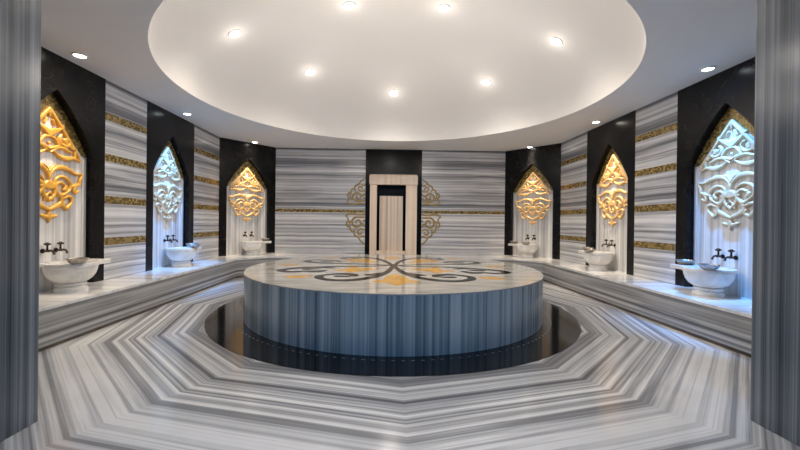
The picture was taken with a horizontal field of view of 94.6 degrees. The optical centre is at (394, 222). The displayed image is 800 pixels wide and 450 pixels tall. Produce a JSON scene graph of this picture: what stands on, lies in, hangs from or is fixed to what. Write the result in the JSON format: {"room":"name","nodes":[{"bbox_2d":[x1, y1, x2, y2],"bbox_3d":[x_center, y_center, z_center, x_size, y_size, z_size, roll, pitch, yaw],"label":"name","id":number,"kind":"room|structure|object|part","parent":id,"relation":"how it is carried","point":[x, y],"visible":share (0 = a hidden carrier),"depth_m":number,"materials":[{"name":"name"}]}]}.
{"room":"spa","nodes":[
{"label":"spa","id":0,"kind":"room"},
{"bbox_2d":[0,0,41,441],"bbox_3d":[-2.890,-0.321,1.364,1.825,2.866,1.388,1,0,-1],"label":"column","id":1,"kind":"structure","parent":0,"point":[20,20],"depth_m":1.96,"materials":[{"name":"stone"}]},
{"bbox_2d":[104,80,219,279],"bbox_3d":[-3.667,-0.339,4.864,0.163,2.866,5.643,1,0,-1],"label":"wall","id":2,"kind":"structure","parent":0,"point":[125,111],"depth_m":5.08,"materials":[{"name":"stone"}]},
{"bbox_2d":[39,47,105,293],"bbox_3d":[-3.633,-0.512,3.892,0.149,2.514,1.328,1,0,-1],"label":"wall niche","id":3,"kind":"object","parent":2,"relation":"attached to","point":[76,94],"visible":0.52,"depth_m":4.20,"materials":[{"name":"black stone"}]},
{"bbox_3d":[-3.642,-1.090,3.640,0.004,0.635,0.500,1,0,-1],"label":"mosaic panel","id":4,"kind":"part","parent":3,"relation":"part of","materials":[{"name":"gold metal"}]},
{"bbox_2d":[40,242,55,254],"bbox_3d":[-3.595,0.269,3.837,0.139,0.132,0.068,1,0,-1],"label":"tap","id":5,"kind":"object","parent":3,"relation":"attached to","point":[46,244],"visible":1,"depth_m":3.83,"materials":[{"name":"brown metal"}]},
{"bbox_3d":[-3.610,0.248,3.837,0.059,0.089,0.059,1,0,44],"label":"handle","id":6,"kind":"part","parent":5,"relation":"part of","materials":[{"name":"brown metal"}]},
{"bbox_2d":[53,241,67,252],"bbox_3d":[-3.599,0.269,3.993,0.139,0.132,0.068,1,0,-1],"label":"tap","id":7,"kind":"object","parent":3,"relation":"attached to","point":[60,243],"visible":0.98,"depth_m":3.98,"materials":[{"name":"brown metal"}]},
{"bbox_3d":[-3.614,0.247,3.993,0.059,0.089,0.059,1,0,44],"label":"handle","id":8,"kind":"part","parent":7,"relation":"part of","materials":[{"name":"brown metal"}]},
{"bbox_2d":[40,106,82,222],"bbox_3d":[-3.640,-0.612,3.892,0.030,1.226,0.872,1,0,-1],"label":"medallion","id":9,"kind":"object","parent":3,"relation":"attached to","point":[66,143],"visible":0.63,"depth_m":3.96,"materials":[{"name":"gold metal"}]},
{"bbox_2d":[40,211,57,222],"bbox_3d":[-3.647,-0.061,3.893,0.030,0.126,0.202,1,0,-1],"label":"pendant","id":10,"kind":"object","parent":9,"relation":"attached to","point":[48,216],"depth_m":3.88,"materials":[{"name":"gold metal"}]},
{"bbox_3d":[-3.682,-0.528,3.891,0.050,2.484,1.328,1,0,-1],"label":"panel","id":11,"kind":"part","parent":3,"relation":"part of","materials":[{"name":"stone"}]},
{"bbox_3d":[-3.655,-1.092,4.140,0.004,0.635,0.500,1,0,-1],"label":"mosaic panel","id":12,"kind":"part","parent":3,"relation":"part of","materials":[{"name":"gold metal"}]},
{"bbox_3d":[-3.622,0.730,3.896,0.099,0.030,1.328,1,0,-1],"label":"sill","id":13,"kind":"part","parent":3,"relation":"part of","materials":[{"name":"stone"}]},
{"bbox_2d":[145,100,194,271],"bbox_3d":[-3.684,-0.519,6.011,0.149,2.514,1.328,1,0,-1],"label":"wall niche","id":14,"kind":"object","parent":2,"relation":"attached to","point":[165,129],"visible":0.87,"depth_m":5.99,"materials":[{"name":"stone"}]},
{"bbox_2d":[153,147,182,221],"bbox_3d":[-3.692,-0.618,6.011,0.030,1.226,0.872,1,0,-1],"label":"medallion","id":15,"kind":"object","parent":14,"relation":"attached to","point":[160,165],"visible":0.98,"depth_m":5.98,"materials":[{"name":"white stone"}]},
{"bbox_2d":[163,215,170,221],"bbox_3d":[-3.699,-0.068,6.012,0.030,0.126,0.202,1,0,-1],"label":"pendant","id":16,"kind":"object","parent":15,"relation":"attached to","point":[167,217],"depth_m":5.99,"materials":[{"name":"white stone"}]},
{"bbox_3d":[-3.734,-0.534,6.010,0.050,2.484,1.328,1,0,-1],"label":"panel","id":17,"kind":"part","parent":14,"relation":"part of","materials":[{"name":"stone"}]},
{"bbox_3d":[-3.706,-1.098,6.259,0.004,0.635,0.500,1,0,-1],"label":"mosaic panel","id":18,"kind":"part","parent":14,"relation":"part of","materials":[{"name":"gold metal"}]},
{"bbox_2d":[275,148,504,254],"bbox_3d":[-0.085,-0.308,8.860,5.460,2.866,0.163,1,0,-1],"label":"wall","id":19,"kind":"structure","parent":0,"point":[313,185],"depth_m":8.76,"materials":[{"name":"stone"}]},
{"bbox_2d":[345,213,364,244],"bbox_3d":[-0.934,0.142,8.755,0.472,0.758,0.012,1,0,-1],"label":"gilded ornament","id":20,"kind":"object","parent":19,"relation":"attached to","point":[353,218],"visible":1,"depth_m":8.75,"materials":[{"name":"gold metal"}]},
{"bbox_2d":[346,178,365,204],"bbox_3d":[-0.919,-0.746,8.753,0.463,0.642,0.012,1,0,-1],"label":"gilded ornament","id":21,"kind":"object","parent":19,"relation":"attached to","point":[350,192],"visible":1,"depth_m":8.75,"materials":[{"name":"gold metal"}]},
{"bbox_2d":[365,149,421,254],"bbox_3d":[-0.026,-0.307,8.907,1.340,2.866,0.430,1,0,-1],"label":"door","id":22,"kind":"structure","parent":19,"relation":"in","point":[393,186],"depth_m":8.78,"materials":[{"name":"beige wood"}]},
{"bbox_3d":[-0.504,0.111,8.735,0.165,2.020,0.066,1,0,-1],"label":"post","id":23,"kind":"part","parent":22,"relation":"part of","materials":[{"name":"stone"}]},
{"bbox_3d":[0.396,0.121,8.757,0.263,2.020,0.066,1,0,-1],"label":"post","id":24,"kind":"part","parent":22,"relation":"part of","materials":[{"name":"stone"}]},
{"bbox_2d":[421,214,440,244],"bbox_3d":[0.878,0.164,8.800,0.472,0.758,0.012,1,0,-1],"label":"gilded ornament","id":25,"kind":"object","parent":19,"relation":"attached to","point":[431,218],"visible":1,"depth_m":8.79,"materials":[{"name":"gold metal"}]},
{"bbox_2d":[422,179,440,205],"bbox_3d":[0.883,-0.725,8.797,0.463,0.642,0.012,1,0,-1],"label":"gilded ornament","id":26,"kind":"object","parent":19,"relation":"attached to","point":[436,193],"visible":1,"depth_m":8.79,"materials":[{"name":"gold metal"}]},
{"bbox_2d":[41,0,755,150],"bbox_3d":[0.035,-2.304,4.937,7.900,1.150,8.400,1,0,-1],"label":"ceiling","id":27,"kind":"structure","parent":0,"point":[614,59],"depth_m":5.28,"materials":[{"name":"paint"}]},
{"bbox_2d":[71,52,88,58],"bbox_3d":[-3.317,-1.759,3.891,0.146,0.012,0.146,1,0,-1],"label":"recessed light","id":28,"kind":"object","parent":27,"relation":"in","point":[75,54],"visible":1,"depth_m":3.88,"materials":[{"name":"white"}]},
{"bbox_2d":[228,29,240,37],"bbox_3d":[-2.107,-2.493,4.871,0.160,0.084,0.175,1,0,-7],"label":"ceiling spotlight","id":29,"kind":"object","parent":27,"relation":"attached to","point":[235,33],"visible":1,"depth_m":4.86,"materials":[{"name":"white"}]},
{"bbox_2d":[305,68,314,75],"bbox_3d":[-1.444,-2.575,6.304,0.165,0.072,0.175,1,0,38],"label":"ceiling spotlight","id":30,"kind":"object","parent":27,"relation":"attached to","point":[310,71],"visible":1,"depth_m":6.29,"materials":[{"name":"white"}]},
{"bbox_2d":[343,1,355,8],"bbox_3d":[-0.591,-2.847,4.838,0.174,0.027,0.175,1,0,-18],"label":"recessed light","id":31,"kind":"object","parent":27,"relation":"in","point":[349,4],"visible":1,"depth_m":4.83,"materials":[{"name":"white"}]},
{"bbox_2d":[389,90,397,95],"bbox_3d":[-0.017,-2.502,7.124,0.175,0.080,0.162,1,0,-7],"label":"ceiling spotlight","id":32,"kind":"object","parent":27,"relation":"attached to","point":[391,92],"visible":1,"depth_m":7.12,"materials":[{"name":"white"}]},
{"bbox_2d":[438,4,450,11],"bbox_3d":[0.658,-2.834,4.874,0.174,0.027,0.175,1,0,15],"label":"recessed light","id":33,"kind":"object","parent":27,"relation":"in","point":[442,7],"visible":1,"depth_m":4.86,"materials":[{"name":"white"}]},
{"bbox_2d":[481,78,490,85],"bbox_3d":[1.605,-2.462,6.471,0.161,0.083,0.175,1,0,-41],"label":"ceiling spotlight","id":34,"kind":"object","parent":27,"relation":"attached to","point":[486,82],"visible":1,"depth_m":6.46,"materials":[{"name":"white"}]},
{"bbox_2d":[550,37,562,45],"bbox_3d":[2.181,-2.442,4.976,0.160,0.084,0.175,1,0,4],"label":"ceiling spotlight","id":35,"kind":"object","parent":27,"relation":"attached to","point":[556,41],"visible":1,"depth_m":4.97,"materials":[{"name":"white"}]},
{"bbox_2d":[699,66,716,71],"bbox_3d":[3.431,-1.679,4.036,0.146,0.012,0.146,1,0,-1],"label":"recessed light","id":36,"kind":"object","parent":27,"relation":"in","point":[708,68],"visible":1,"depth_m":4.02,"materials":[{"name":"white"}]},
{"bbox_2d":[0,277,799,449],"bbox_3d":[0.020,1.190,3.846,8.400,0.100,10.800,1,0,-1],"label":"floor","id":37,"kind":"structure","parent":0,"point":[154,379],"depth_m":2.41,"materials":[{"name":"stone"}]},
{"bbox_2d":[38,253,356,351],"bbox_3d":[-2.119,0.919,5.408,2.986,0.382,6.644,1,0,-1],"label":"bench","id":38,"kind":"object","parent":37,"relation":"on","point":[63,317],"visible":0.56,"depth_m":4.33,"materials":[{"name":"stone"}]},
{"bbox_2d":[40,258,110,292],"bbox_3d":[-3.420,0.568,3.980,0.472,0.298,0.632,1,0,-1],"label":"basin","id":39,"kind":"object","parent":38,"relation":"on","point":[67,278],"visible":0.96,"depth_m":3.78,"materials":[{"name":"white stone"}]},
{"bbox_3d":[-3.417,0.524,3.900,0.472,0.210,0.472,1,0,-1],"label":"bowl","id":40,"kind":"part","parent":39,"relation":"part of","materials":[{"name":"stone"}]},
{"bbox_2d":[65,257,88,263],"bbox_3d":[-3.253,0.393,3.784,0.194,0.056,0.194,1,0,-1],"label":"metal bowl","id":41,"kind":"object","parent":39,"relation":"on","point":[78,260],"visible":1,"depth_m":3.74,"materials":[{"name":"silver metal"}]},
{"bbox_2d":[165,246,201,266],"bbox_3d":[-3.472,0.562,6.099,0.472,0.298,0.632,1,0,-1],"label":"basin","id":42,"kind":"object","parent":38,"relation":"on","point":[180,256],"visible":0.96,"depth_m":5.89,"materials":[{"name":"white stone"}]},
{"bbox_3d":[-3.469,0.518,6.020,0.472,0.210,0.472,1,0,-1],"label":"bowl","id":43,"kind":"part","parent":42,"relation":"part of","materials":[{"name":"stone"}]},
{"bbox_2d":[188,244,200,247],"bbox_3d":[-3.268,0.387,6.024,0.194,0.056,0.194,1,0,-1],"label":"metal bowl","id":44,"kind":"object","parent":42,"relation":"on","point":[189,245],"visible":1,"depth_m":5.97,"materials":[{"name":"silver metal"}]},
{"bbox_2d":[241,241,270,254],"bbox_3d":[-3.073,0.561,8.164,0.472,0.298,0.632,1,0,39],"label":"basin","id":45,"kind":"object","parent":38,"relation":"on","point":[251,247],"visible":0.99,"depth_m":7.97,"materials":[{"name":"white stone"}]},
{"bbox_3d":[-3.123,0.516,8.103,0.472,0.210,0.472,1,0,39],"label":"bowl","id":46,"kind":"part","parent":45,"relation":"part of","materials":[{"name":"stone"}]},
{"bbox_2d":[204,297,580,376],"bbox_3d":[-0.018,1.134,5.018,4.564,0.005,4.564,1,0,-1],"label":"floor border","id":47,"kind":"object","parent":37,"relation":"on","point":[559,330],"depth_m":3.19,"materials":[{"name":"black stone"}]},
{"bbox_2d":[243,254,543,356],"bbox_3d":[-0.013,0.867,5.017,3.780,0.539,3.780,1,0,-19],"label":"platform","id":48,"kind":"object","parent":37,"relation":"on","point":[389,305],"visible":1,"depth_m":3.39,"materials":[{"name":"grey"}]},
{"bbox_2d":[421,254,751,357],"bbox_3d":[2.146,0.970,5.512,2.866,0.382,6.644,1,0,-1],"label":"bench","id":49,"kind":"object","parent":37,"relation":"on","point":[725,322],"visible":0.54,"depth_m":4.35,"materials":[{"name":"stone"}]},
{"bbox_2d":[508,243,537,257],"bbox_3d":[2.913,0.631,8.311,0.472,0.298,0.632,1,0,-42],"label":"basin","id":50,"kind":"object","parent":49,"relation":"on","point":[526,251],"visible":0.96,"depth_m":8.12,"materials":[{"name":"white stone"}]},
{"bbox_3d":[2.967,0.588,8.252,0.472,0.210,0.472,1,0,-42],"label":"bowl","id":51,"kind":"part","parent":50,"relation":"part of","materials":[{"name":"stone"}]},
{"bbox_2d":[578,250,613,270],"bbox_3d":[3.412,0.642,6.268,0.472,0.298,0.632,1,0,-1],"label":"basin","id":52,"kind":"object","parent":49,"relation":"on","point":[597,260],"visible":0.92,"depth_m":6.06,"materials":[{"name":"white stone"}]},
{"bbox_2d":[583,248,595,251],"bbox_3d":[3.232,0.463,6.114,0.194,0.056,0.194,1,0,-1],"label":"metal bowl","id":53,"kind":"object","parent":52,"relation":"on","point":[584,249],"visible":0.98,"depth_m":6.05,"materials":[{"name":"silver metal"}]},
{"bbox_3d":[3.414,0.599,6.189,0.472,0.210,0.472,1,0,-1],"label":"bowl","id":54,"kind":"part","parent":52,"relation":"part of","materials":[{"name":"stone"}]},
{"bbox_2d":[670,264,737,297],"bbox_3d":[3.463,0.649,4.149,0.472,0.298,0.632,1,0,-1],"label":"basin","id":55,"kind":"object","parent":49,"relation":"on","point":[708,283],"visible":0.97,"depth_m":3.95,"materials":[{"name":"white stone"}]},
{"bbox_2d":[675,259,695,264],"bbox_3d":[3.460,0.470,4.384,0.194,0.056,0.194,1,0,-1],"label":"metal bowl","id":56,"kind":"object","parent":55,"relation":"on","point":[680,261],"visible":0.99,"depth_m":4.34,"materials":[{"name":"silver metal"}]},
{"bbox_2d":[698,263,720,269],"bbox_3d":[3.341,0.470,3.916,0.194,0.056,0.194,1,0,-1],"label":"metal bowl","id":57,"kind":"object","parent":55,"relation":"on","point":[705,266],"visible":1,"depth_m":3.87,"materials":[{"name":"silver metal"}]},
{"bbox_3d":[3.466,0.605,4.069,0.472,0.210,0.472,1,0,-1],"label":"bowl","id":58,"kind":"part","parent":55,"relation":"part of","materials":[{"name":"stone"}]},
{"bbox_2d":[560,91,677,284],"bbox_3d":[3.688,-0.253,5.044,0.163,2.866,5.643,1,0,-1],"label":"wall","id":59,"kind":"structure","parent":0,"point":[656,122],"depth_m":5.26,"materials":[{"name":"stone"}]},
{"bbox_2d":[586,110,635,275],"bbox_3d":[3.654,-0.433,6.191,0.149,2.514,1.328,1,0,-1],"label":"wall niche","id":60,"kind":"object","parent":59,"relation":"attached to","point":[617,136],"visible":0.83,"depth_m":6.15,"materials":[{"name":"stone"}]},
{"bbox_3d":[3.677,-1.012,6.440,0.004,0.635,0.500,1,0,-1],"label":"mosaic panel","id":61,"kind":"part","parent":60,"relation":"part of","materials":[{"name":"gold metal"}]},
{"bbox_3d":[3.704,-0.447,6.192,0.050,2.484,1.328,1,0,-1],"label":"panel","id":62,"kind":"part","parent":60,"relation":"part of","materials":[{"name":"stone"}]},
{"bbox_2d":[597,154,627,226],"bbox_3d":[3.664,-0.532,6.191,0.030,1.226,0.872,1,0,-1],"label":"medallion","id":63,"kind":"object","parent":60,"relation":"attached to","point":[607,175],"visible":0.96,"depth_m":6.17,"materials":[{"name":"gold metal"}]},
{"bbox_2d":[608,220,616,226],"bbox_3d":[3.657,0.018,6.193,0.030,0.126,0.202,1,0,-1],"label":"pendant","id":64,"kind":"object","parent":63,"relation":"attached to","point":[612,223],"depth_m":6.18,"materials":[{"name":"gold metal"}]},
{"bbox_3d":[3.689,-1.010,5.940,0.004,0.635,0.500,1,0,-1],"label":"mosaic panel","id":65,"kind":"part","parent":60,"relation":"part of","materials":[{"name":"gold metal"}]},
{"bbox_2d":[675,57,754,301],"bbox_3d":[3.706,-0.426,4.072,0.149,2.514,1.328,1,0,-1],"label":"wall niche","id":66,"kind":"object","parent":59,"relation":"attached to","point":[706,107],"visible":0.55,"depth_m":4.28,"materials":[{"name":"stone"}]},
{"bbox_3d":[3.729,-1.005,4.321,0.004,0.635,0.500,1,0,-1],"label":"mosaic panel","id":67,"kind":"part","parent":66,"relation":"part of","materials":[{"name":"gold metal"}]},
{"bbox_3d":[3.666,0.815,4.075,0.099,0.030,1.328,1,0,-1],"label":"sill","id":68,"kind":"part","parent":66,"relation":"part of","materials":[{"name":"stone"}]},
{"bbox_2d":[711,248,724,259],"bbox_3d":[3.649,0.354,4.171,0.139,0.132,0.068,1,0,-1],"label":"tap","id":69,"kind":"object","parent":66,"relation":"attached to","point":[722,256],"visible":0.99,"depth_m":4.16,"materials":[{"name":"brown metal"}]},
{"bbox_3d":[3.756,-0.441,4.073,0.050,2.484,1.328,1,0,-1],"label":"panel","id":70,"kind":"part","parent":66,"relation":"part of","materials":[{"name":"stone"}]},
{"bbox_2d":[697,119,753,230],"bbox_3d":[3.716,-0.525,4.072,0.030,1.226,0.872,1,0,-1],"label":"medallion","id":71,"kind":"object","parent":66,"relation":"attached to","point":[714,154],"visible":0.88,"depth_m":4.07,"materials":[{"name":"white stone"}]},
{"bbox_2d":[722,219,739,230],"bbox_3d":[3.709,0.025,4.073,0.030,0.126,0.202,1,0,-1],"label":"pendant","id":72,"kind":"object","parent":71,"relation":"attached to","point":[730,224],"depth_m":4.06,"materials":[{"name":"white stone"}]},
{"bbox_2d":[723,249,737,260],"bbox_3d":[3.653,0.354,4.015,0.139,0.132,0.068,1,0,-1],"label":"tap","id":73,"kind":"object","parent":66,"relation":"attached to","point":[731,251],"visible":1,"depth_m":4.01,"materials":[{"name":"brown metal"}]},
{"bbox_3d":[3.668,0.333,4.015,0.059,0.089,0.059,1,0,44],"label":"handle","id":74,"kind":"part","parent":73,"relation":"part of","materials":[{"name":"brown metal"}]},
{"bbox_3d":[3.741,-1.004,3.821,0.004,0.635,0.500,1,0,-1],"label":"mosaic panel","id":75,"kind":"part","parent":66,"relation":"part of","materials":[{"name":"gold metal"}]},
{"bbox_2d":[750,0,799,446],"bbox_3d":[3.067,-0.251,1.510,1.858,2.866,1.388,1,0,-1],"label":"column","id":76,"kind":"structure","parent":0,"point":[775,332],"depth_m":2.05,"materials":[{"name":"stone"}]},
{"bbox_3d":[-3.398,-0.346,8.336,1.086,2.866,1.236,1,0,-1],"label":"wall","id":77,"kind":"structure","parent":0,"visible":0},
{"bbox_2d":[218,137,275,255],"bbox_3d":[-3.287,-0.520,8.244,0.149,2.514,1.328,1,0,39],"label":"wall niche","id":78,"kind":"object","parent":77,"relation":"attached to","point":[235,156],"visible":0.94,"depth_m":8.19,"materials":[{"name":"stone"}]},
{"bbox_3d":[-3.456,-1.100,8.064,0.004,0.635,0.500,1,0,39],"label":"mosaic panel","id":79,"kind":"part","parent":78,"relation":"part of","materials":[{"name":"gold metal"}]},
{"bbox_2d":[228,167,264,221],"bbox_3d":[-3.293,-0.619,8.250,0.030,1.226,0.872,1,0,39],"label":"medallion","id":80,"kind":"object","parent":78,"relation":"attached to","point":[237,181],"visible":1,"depth_m":8.23,"materials":[{"name":"gold metal"}]},
{"bbox_3d":[-3.325,-0.536,8.276,0.050,2.484,1.328,1,0,39],"label":"panel","id":81,"kind":"part","parent":78,"relation":"part of","materials":[{"name":"stone"}]},
{"bbox_3d":[-3.139,-1.097,8.450,0.004,0.635,0.500,1,0,39],"label":"mosaic panel","id":82,"kind":"part","parent":78,"relation":"part of","materials":[{"name":"gold metal"}]},
{"bbox_3d":[3.249,-0.268,8.499,1.086,2.866,1.236,1,0,-1],"label":"wall","id":83,"kind":"structure","parent":0,"visible":0},
{"bbox_2d":[504,143,560,259],"bbox_3d":[3.147,-0.445,8.402,0.149,2.514,1.328,1,0,-42],"label":"wall niche","id":84,"kind":"object","parent":83,"relation":"attached to","point":[544,161],"visible":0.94,"depth_m":8.35,"materials":[{"name":"stone"}]},
{"bbox_3d":[3.003,-1.025,8.601,0.004,0.635,0.500,1,0,-42],"label":"mosaic panel","id":85,"kind":"part","parent":84,"relation":"part of","materials":[{"name":"gold metal"}]},
{"bbox_3d":[3.184,-0.459,8.435,0.050,2.484,1.328,1,0,-42],"label":"panel","id":86,"kind":"part","parent":84,"relation":"part of","materials":[{"name":"stone"}]},
{"bbox_2d":[515,172,551,225],"bbox_3d":[3.155,-0.544,8.408,0.031,1.226,0.872,1,0,-42],"label":"medallion","id":87,"kind":"object","parent":84,"relation":"attached to","point":[542,185],"visible":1,"depth_m":8.39,"materials":[{"name":"gold metal"}]},
{"bbox_3d":[3.339,-1.020,8.231,0.004,0.635,0.500,1,0,-42],"label":"mosaic panel","id":88,"kind":"part","parent":84,"relation":"part of","materials":[{"name":"gold metal"}]}
]}

